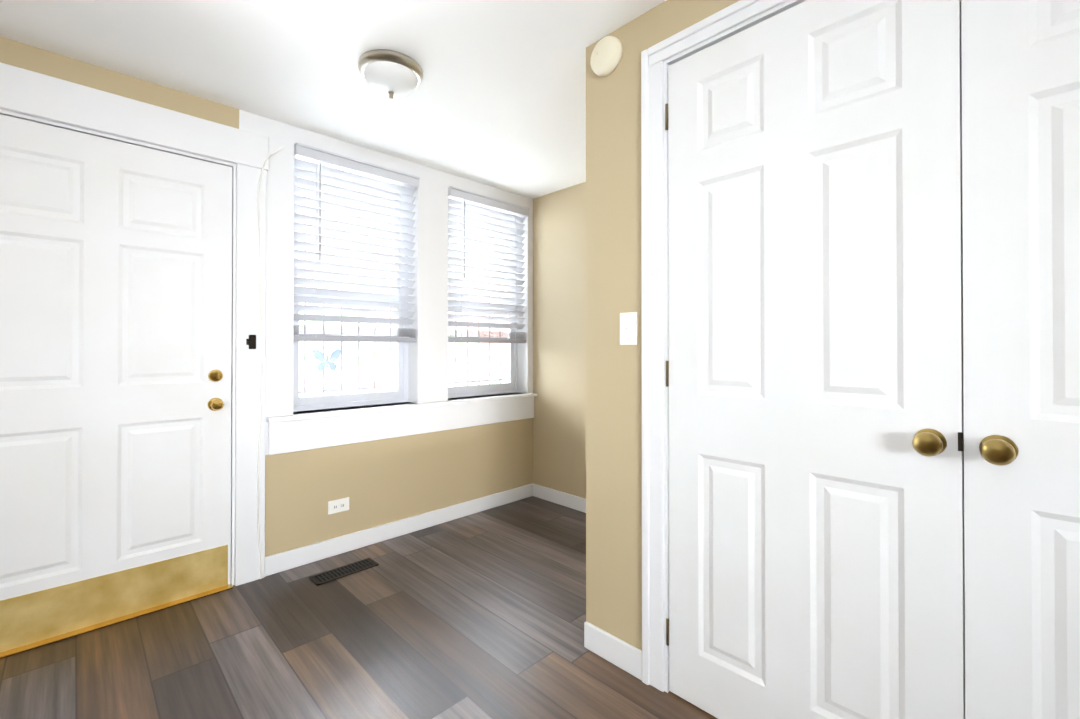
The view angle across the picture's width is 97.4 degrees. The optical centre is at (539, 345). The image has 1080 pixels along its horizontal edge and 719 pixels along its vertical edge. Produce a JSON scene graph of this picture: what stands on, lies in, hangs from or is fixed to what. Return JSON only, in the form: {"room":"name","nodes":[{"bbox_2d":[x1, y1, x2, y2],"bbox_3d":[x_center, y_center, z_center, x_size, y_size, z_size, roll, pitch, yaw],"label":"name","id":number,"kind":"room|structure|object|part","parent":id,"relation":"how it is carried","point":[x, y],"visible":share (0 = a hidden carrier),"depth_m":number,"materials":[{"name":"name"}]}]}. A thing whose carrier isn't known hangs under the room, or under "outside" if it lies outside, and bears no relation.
{"room":"entryway","nodes":[
{"label":"entryway","id":0,"kind":"room"},
{"bbox_2d":[0,37,532,556],"bbox_3d":[-1.452,0.005,2.446,4.000,2.290,0.220,0,-1,-45],"label":"wall","id":1,"kind":"structure","parent":0,"point":[382,481],"depth_m":2.74,"materials":[{"name":"beige paint"}]},
{"bbox_2d":[0,114,231,600],"bbox_3d":[-1.797,0.143,1.941,0.918,1.998,0.102,0,-1,-45],"label":"entry door","id":2,"kind":"structure","parent":1,"relation":"in","point":[115,340],"depth_m":1.97,"materials":[{"name":"white paint"}]},
{"bbox_2d":[0,545,227,652],"bbox_3d":[-1.806,1.042,1.941,0.900,0.191,0.002,0,-1,-45],"label":"kick plate","id":3,"kind":"object","parent":2,"relation":"attached to","point":[29,618],"visible":1,"depth_m":1.96,"materials":[{"name":"gold metal"}]},
{"bbox_3d":[-1.501,0.212,2.204,0.062,0.194,0.062,0,-1,-45],"label":"knob","id":4,"kind":"part","parent":2,"relation":"part of","materials":[{"name":"gold metal"}]},
{"bbox_2d":[0,62,268,585],"bbox_3d":[-1.880,0.055,2.007,1.245,2.185,0.246,0,-1,-45],"label":"door frame","id":5,"kind":"structure","parent":1,"relation":"attached to","point":[34,94],"depth_m":2.27,"materials":[{"name":"white paint"}]},
{"bbox_2d":[246,335,255,348],"bbox_3d":[-1.401,-0.016,2.302,0.040,0.070,0.012,0,-1,-45],"label":"latch plate","id":6,"kind":"object","parent":1,"relation":"attached to","point":[251,341],"visible":1,"depth_m":2.30,"materials":[{"name":"metal"}]},
{"bbox_2d":[328,497,348,514],"bbox_3d":[-1.109,0.886,2.616,0.114,0.070,0.009,0,-1,-45],"label":"electrical outlet plate","id":7,"kind":"object","parent":1,"relation":"attached to","point":[338,505],"visible":1,"depth_m":2.61,"materials":[{"name":"white plastic"}]},
{"bbox_2d":[299,187,395,396],"bbox_3d":[-1.218,-0.332,2.916,0.780,1.490,0.014,0,-1,-45],"label":"bars","id":8,"kind":"object","parent":1,"relation":"attached to","point":[375,387],"depth_m":2.91,"materials":[{"name":"paint"}]},
{"bbox_2d":[312,348,341,371],"bbox_3d":[-1.277,0.088,2.845,0.170,0.140,0.008,0,-1,-45],"label":"butterfly","id":9,"kind":"object","parent":8,"relation":"attached to","point":[320,357],"depth_m":2.84,"materials":[{"name":"white"}]},
{"bbox_2d":[293,167,408,411],"bbox_3d":[-1.127,-0.342,2.824,0.720,1.410,0.070,0,-1,-45],"label":"window","id":10,"kind":"structure","parent":1,"relation":"in","point":[399,394],"depth_m":2.83,"materials":[{"name":"white plastic"}]},
{"bbox_2d":[294,142,419,341],"bbox_3d":[-1.036,-0.533,2.732,0.714,1.026,0.100,0,-1,-45],"label":"window blind","id":11,"kind":"object","parent":10,"relation":"attached to","point":[395,185],"visible":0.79,"depth_m":2.71,"materials":[{"name":"grey plastic"}]},
{"bbox_2d":[265,483,532,576],"bbox_3d":[-0.709,1.106,3.002,1.850,0.095,0.018,0,-1,-45],"label":"baseboard","id":12,"kind":"structure","parent":1,"relation":"attached to","point":[276,563],"depth_m":2.79,"materials":[{"name":"white paint"}]},
{"bbox_2d":[266,393,536,454],"bbox_3d":[-0.735,0.459,3.039,1.842,0.190,0.165,0,-1,-45],"label":"window sill","id":13,"kind":"structure","parent":1,"relation":"attached to","point":[299,431],"depth_m":2.79,"materials":[{"name":"white paint"}]},
{"bbox_2d":[448,214,506,385],"bbox_3d":[-0.546,-0.327,3.577,0.775,1.490,0.014,0,-1,-45],"label":"bars","id":14,"kind":"object","parent":1,"relation":"attached to","point":[467,381],"depth_m":3.64,"materials":[{"name":"paint"}]},
{"bbox_2d":[448,219,517,397],"bbox_3d":[-0.455,-0.338,3.484,0.715,1.410,0.070,0,-1,-45],"label":"window","id":15,"kind":"structure","parent":1,"relation":"in","point":[510,386],"depth_m":3.56,"materials":[{"name":"white plastic"}]},
{"bbox_2d":[448,186,529,342],"bbox_3d":[-0.364,-0.529,3.393,0.709,1.026,0.100,0,-1,-45],"label":"window blind","id":16,"kind":"object","parent":15,"relation":"attached to","point":[478,208],"visible":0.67,"depth_m":3.38,"materials":[{"name":"grey plastic"}]},
{"bbox_2d":[257,147,283,578],"bbox_3d":[-1.346,0.067,2.365,0.127,2.158,0.038,0,-1,-45],"label":"cable","id":17,"kind":"object","parent":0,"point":[267,158],"depth_m":2.32,"materials":[{"name":"white plastic"}]},
{"bbox_2d":[0,0,665,198],"bbox_3d":[0.511,-1.202,0.492,4.050,0.100,5.770,0,-1,-45],"label":"ceiling","id":18,"kind":"structure","parent":0,"point":[496,98],"depth_m":1.91,"materials":[{"name":"white paint"}]},
{"bbox_2d":[358,49,422,99],"bbox_3d":[-0.615,-1.079,1.958,0.256,0.129,0.256,0,-1,-45],"label":"ceiling light","id":19,"kind":"object","parent":18,"relation":"attached to","point":[391,74],"visible":1,"depth_m":1.89,"materials":[{"name":"white glass"}]},
{"bbox_2d":[0,496,717,718],"bbox_3d":[0.511,1.187,0.476,4.050,0.100,5.770,0,-1,-45],"label":"floor","id":20,"kind":"structure","parent":0,"point":[480,615],"depth_m":1.79,"materials":[{"name":"wood"}]},
{"bbox_2d":[0,584,232,658],"bbox_3d":[-1.794,1.142,1.932,0.926,0.009,0.050,0,-1,-45],"label":"threshold","id":21,"kind":"object","parent":20,"relation":"on","point":[34,645],"visible":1,"depth_m":1.94,"materials":[{"name":"gold metal"}]},
{"bbox_2d":[309,558,378,585],"bbox_3d":[-0.993,1.148,2.413,0.310,0.004,0.110,0,-1,-45],"label":"floor vent","id":22,"kind":"object","parent":20,"relation":"in","point":[337,573],"visible":1,"depth_m":2.40,"materials":[{"name":"metal"}]},
{"bbox_2d":[533,182,585,498],"bbox_3d":[0.559,0.010,3.146,0.150,2.290,1.600,0,-1,-45],"label":"wall","id":23,"kind":"structure","parent":0,"point":[559,332],"depth_m":3.46,"materials":[{"name":"beige paint"}]},
{"bbox_2d":[533,483,585,512],"bbox_3d":[0.472,1.107,3.110,0.014,0.095,1.440,0,-1,-45],"label":"baseboard","id":24,"kind":"structure","parent":23,"relation":"attached to","point":[555,496],"depth_m":3.43,"materials":[{"name":"white paint"}]},
{"bbox_2d":[586,0,739,650],"bbox_3d":[1.575,-0.008,0.479,0.120,2.290,3.870,0,-1,-45],"label":"wall","id":25,"kind":"structure","parent":0,"point":[613,399],"depth_m":1.71,"materials":[{"name":"beige paint"}]},
{"bbox_2d":[590,36,622,76],"bbox_3d":[0.237,-1.059,1.734,0.038,0.132,0.132,0,-1,-45],"label":"smoke detector","id":26,"kind":"object","parent":25,"relation":"attached to","point":[606,55],"visible":1,"depth_m":1.71,"materials":[{"name":"beige plastic"}]},
{"bbox_2d":[584,621,641,679],"bbox_3d":[0.262,1.098,1.712,0.014,0.095,0.260,0,-1,-45],"label":"baseboard","id":27,"kind":"structure","parent":25,"relation":"attached to","point":[620,653],"depth_m":1.70,"materials":[{"name":"white paint"}]},
{"bbox_2d":[620,312,636,344],"bbox_3d":[0.307,-0.058,1.670,0.019,0.114,0.070,0,-1,-45],"label":"switch plate","id":28,"kind":"object","parent":25,"relation":"attached to","point":[628,328],"visible":1,"depth_m":1.67,"materials":[{"name":"white plastic"}]},
{"bbox_2d":[641,0,806,692],"bbox_3d":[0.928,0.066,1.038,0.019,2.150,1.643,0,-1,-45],"label":"door frame","id":29,"kind":"structure","parent":25,"relation":"attached to","point":[654,57],"depth_m":1.59,"materials":[{"name":"white paint"}]},
{"bbox_2d":[668,0,964,718],"bbox_3d":[0.668,0.104,1.298,0.100,2.062,0.725,0,-1,-45],"label":"closet door","id":30,"kind":"structure","parent":25,"relation":"in","point":[816,520],"depth_m":1.26,"materials":[{"name":"white paint"}]},
{"bbox_3d":[0.872,0.221,1.065,0.065,0.060,0.060,0,-1,-45],"label":"knob","id":31,"kind":"part","parent":30,"relation":"part of","materials":[{"name":"gold metal"}]},
{"bbox_2d":[961,0,1079,718],"bbox_3d":[1.179,0.100,0.779,0.100,2.062,0.725,0,-1,-45],"label":"closet door","id":32,"kind":"structure","parent":25,"relation":"in","point":[1021,199],"depth_m":0.98,"materials":[{"name":"white paint"}]},
{"bbox_3d":[0.951,0.221,0.985,0.065,0.060,0.060,0,-1,-45],"label":"knob","id":33,"kind":"part","parent":32,"relation":"part of","materials":[{"name":"gold metal"}]},
{"bbox_2d":[958,432,962,450],"bbox_3d":[0.928,0.213,1.046,0.012,0.040,0.008,0,-1,-45],"label":"door latch","id":34,"kind":"object","parent":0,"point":[960,441],"depth_m":1.04,"materials":[{"name":"metal"}]},
{"label":"outside","id":35,"kind":"structure","parent":0,"visible":0},
{"bbox_2d":[297,177,507,396],"bbox_3d":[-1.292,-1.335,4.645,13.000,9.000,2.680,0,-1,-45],"label":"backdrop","id":36,"kind":"structure","parent":35,"point":[313,377],"depth_m":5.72,"materials":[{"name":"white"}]}
]}

